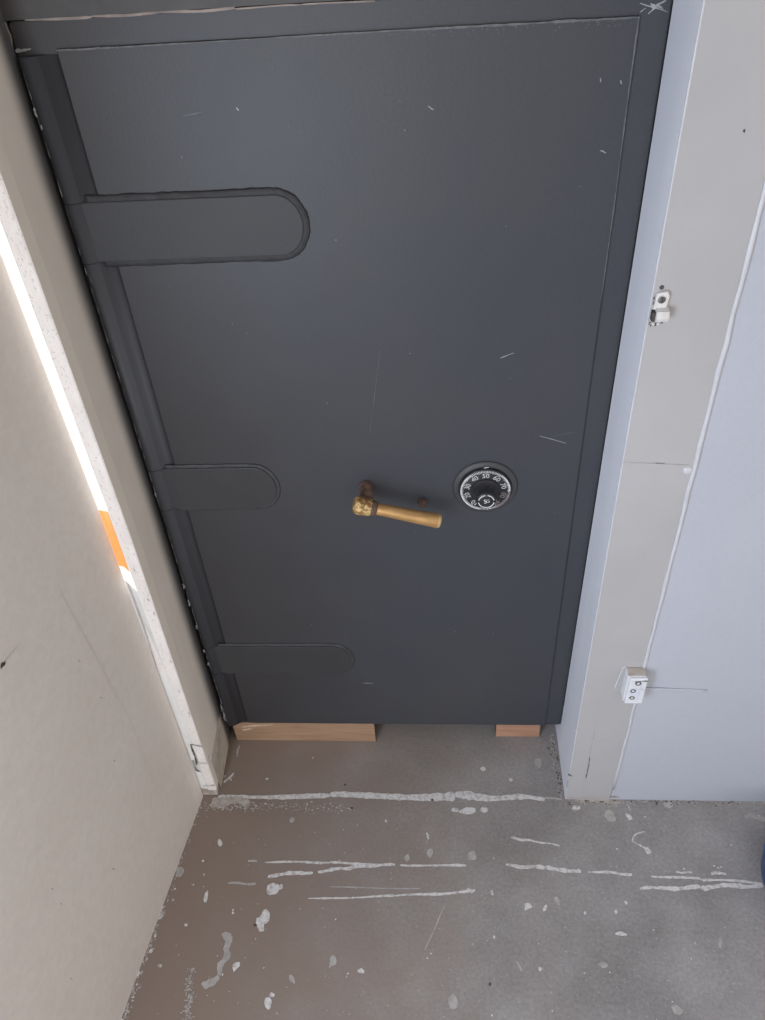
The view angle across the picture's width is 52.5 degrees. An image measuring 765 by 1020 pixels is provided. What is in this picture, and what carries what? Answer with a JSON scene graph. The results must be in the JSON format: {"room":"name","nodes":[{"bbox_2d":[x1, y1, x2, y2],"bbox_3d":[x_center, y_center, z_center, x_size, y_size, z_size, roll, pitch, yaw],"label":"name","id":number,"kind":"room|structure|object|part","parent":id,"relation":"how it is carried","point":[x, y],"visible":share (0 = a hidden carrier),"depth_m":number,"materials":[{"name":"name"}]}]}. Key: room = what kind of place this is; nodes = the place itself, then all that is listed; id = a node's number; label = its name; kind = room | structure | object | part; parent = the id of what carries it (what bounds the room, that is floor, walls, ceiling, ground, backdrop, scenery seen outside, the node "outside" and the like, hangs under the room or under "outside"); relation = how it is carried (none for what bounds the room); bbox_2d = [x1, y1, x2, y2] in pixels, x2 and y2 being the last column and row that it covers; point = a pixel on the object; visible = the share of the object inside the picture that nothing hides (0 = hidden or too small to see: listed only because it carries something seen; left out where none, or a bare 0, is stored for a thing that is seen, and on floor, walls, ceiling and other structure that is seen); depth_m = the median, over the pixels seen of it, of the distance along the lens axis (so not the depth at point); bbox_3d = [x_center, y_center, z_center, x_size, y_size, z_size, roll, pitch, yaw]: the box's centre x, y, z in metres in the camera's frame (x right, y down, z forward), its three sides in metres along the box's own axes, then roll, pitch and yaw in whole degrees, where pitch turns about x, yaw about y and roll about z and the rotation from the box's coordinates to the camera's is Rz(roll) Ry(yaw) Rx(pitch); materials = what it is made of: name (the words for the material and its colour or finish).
{"room":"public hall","nodes":[
{"label":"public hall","id":0,"kind":"room"},
{"bbox_2d":[0,253,202,1019],"bbox_3d":[-0.725,0.593,-0.134,0.021,2.600,2.906,4,41,9],"label":"wall","id":1,"kind":"structure","parent":0,"point":[101,795],"depth_m":1.19,"materials":[{"name":"grey paint"}]},
{"bbox_2d":[0,138,219,794],"bbox_3d":[-0.485,-0.352,0.971,0.093,2.600,0.060,-1,40,4],"label":"trim","id":2,"kind":"structure","parent":1,"relation":"attached to","point":[19,249],"depth_m":1.16,"materials":[{"name":"paint"}]},
{"bbox_2d":[0,10,231,786],"bbox_3d":[-0.488,-0.412,1.042,0.108,2.600,0.205,-1,40,4],"label":"wall reveal","id":3,"kind":"structure","parent":0,"point":[21,137],"depth_m":1.16,"materials":[{"name":"paint"}]},
{"bbox_2d":[121,724,764,1019],"bbox_3d":[0.263,1.496,0.775,3.800,0.061,3.550,-1,40,4],"label":"floor","id":4,"kind":"structure","parent":0,"point":[415,871],"depth_m":1.58,"materials":[{"name":"concrete"}]},
{"bbox_2d":[233,722,375,740],"bbox_3d":[-0.188,0.514,1.881,0.344,0.070,0.060,-1,40,4],"label":"wooden block","id":5,"kind":"object","parent":4,"relation":"on","point":[243,730],"visible":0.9,"depth_m":1.86,"materials":[{"name":"brown wood"}]},
{"bbox_2d":[5,0,672,725],"bbox_3d":[-0.022,-0.042,1.357,0.789,1.434,0.137,-1,40,4],"label":"door","id":6,"kind":"structure","parent":5,"relation":"on","point":[358,272],"depth_m":1.14,"materials":[{"name":"metal"}]},
{"bbox_3d":[0.042,0.009,1.327,0.119,0.052,0.026,-1,40,4],"label":"lever handle","id":7,"kind":"part","parent":6,"relation":"part of","materials":[{"name":"gold metal"}]},
{"bbox_3d":[0.177,-0.024,1.331,0.050,0.050,0.030,-1,40,4],"label":"dial knob","id":8,"kind":"part","parent":6,"relation":"part of","materials":[{"name":"black plastic"}]},
{"bbox_2d":[495,725,539,736],"bbox_3d":[0.322,0.502,1.851,0.104,0.070,0.042,-1,40,4],"label":"wooden block","id":9,"kind":"object","parent":4,"relation":"on","point":[500,730],"visible":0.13,"depth_m":1.84,"materials":[{"name":"brown wood"}]},
{"bbox_2d":[761,843,764,884],"bbox_3d":[0.874,0.726,1.536,0.232,0.071,0.232,-1,40,4],"label":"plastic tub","id":10,"kind":"object","parent":4,"relation":"on","point":[763,855],"visible":1,"depth_m":1.56,"materials":[{"name":"blue plastic"}]},
{"bbox_2d":[563,0,673,705],"bbox_3d":[0.760,-0.501,1.038,2.600,2.600,0.025,-1,40,4],"label":"wall","id":11,"kind":"structure","parent":0,"point":[673,0],"depth_m":1.19,"materials":[{"name":"grey paint"}]},
{"bbox_2d":[648,285,669,326],"bbox_3d":[0.347,-0.251,0.965,0.021,0.055,0.015,-1,40,4],"label":"door catch","id":12,"kind":"structure","parent":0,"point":[660,312],"depth_m":0.96,"materials":[{"name":"plastic"}]},
{"bbox_3d":[0.347,-0.263,0.961,0.018,0.030,0.005,-1,40,4],"label":"catch plate","id":13,"kind":"part","parent":12,"relation":"part of","materials":[{"name":"silver metal"}]},
{"bbox_2d":[610,202,764,801],"bbox_3d":[0.758,-0.406,0.925,2.590,2.600,0.160,-1,40,4],"label":"wall","id":14,"kind":"structure","parent":0,"point":[709,634],"depth_m":1.34,"materials":[{"name":"white paint"}]},
{"bbox_2d":[0,0,338,20],"bbox_3d":[-0.048,-0.827,0.747,0.852,0.556,0.069,-1,40,4],"label":"trim","id":15,"kind":"structure","parent":14,"relation":"attached to","point":[10,9],"depth_m":0.92,"materials":[{"name":"paint"}]},
{"bbox_2d":[555,0,764,799],"bbox_3d":[0.410,-0.203,1.143,0.125,2.050,0.203,-1,40,4],"label":"trim","id":16,"kind":"structure","parent":14,"relation":"attached to","point":[704,183],"depth_m":1.02,"materials":[{"name":"white paint"}]},
{"bbox_2d":[614,666,707,702],"bbox_3d":[0.523,0.321,1.435,0.174,0.078,0.031,-3,40,2],"label":"junction box","id":17,"kind":"object","parent":14,"relation":"attached to","point":[635,680],"visible":1,"depth_m":1.43,"materials":[{"name":"white paint"}]},
{"bbox_2d":[612,182,764,789],"bbox_3d":[0.442,-0.155,1.051,0.020,2.000,0.008,-1,40,4],"label":"trim","id":18,"kind":"structure","parent":14,"relation":"attached to","point":[688,470],"depth_m":1.09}
]}

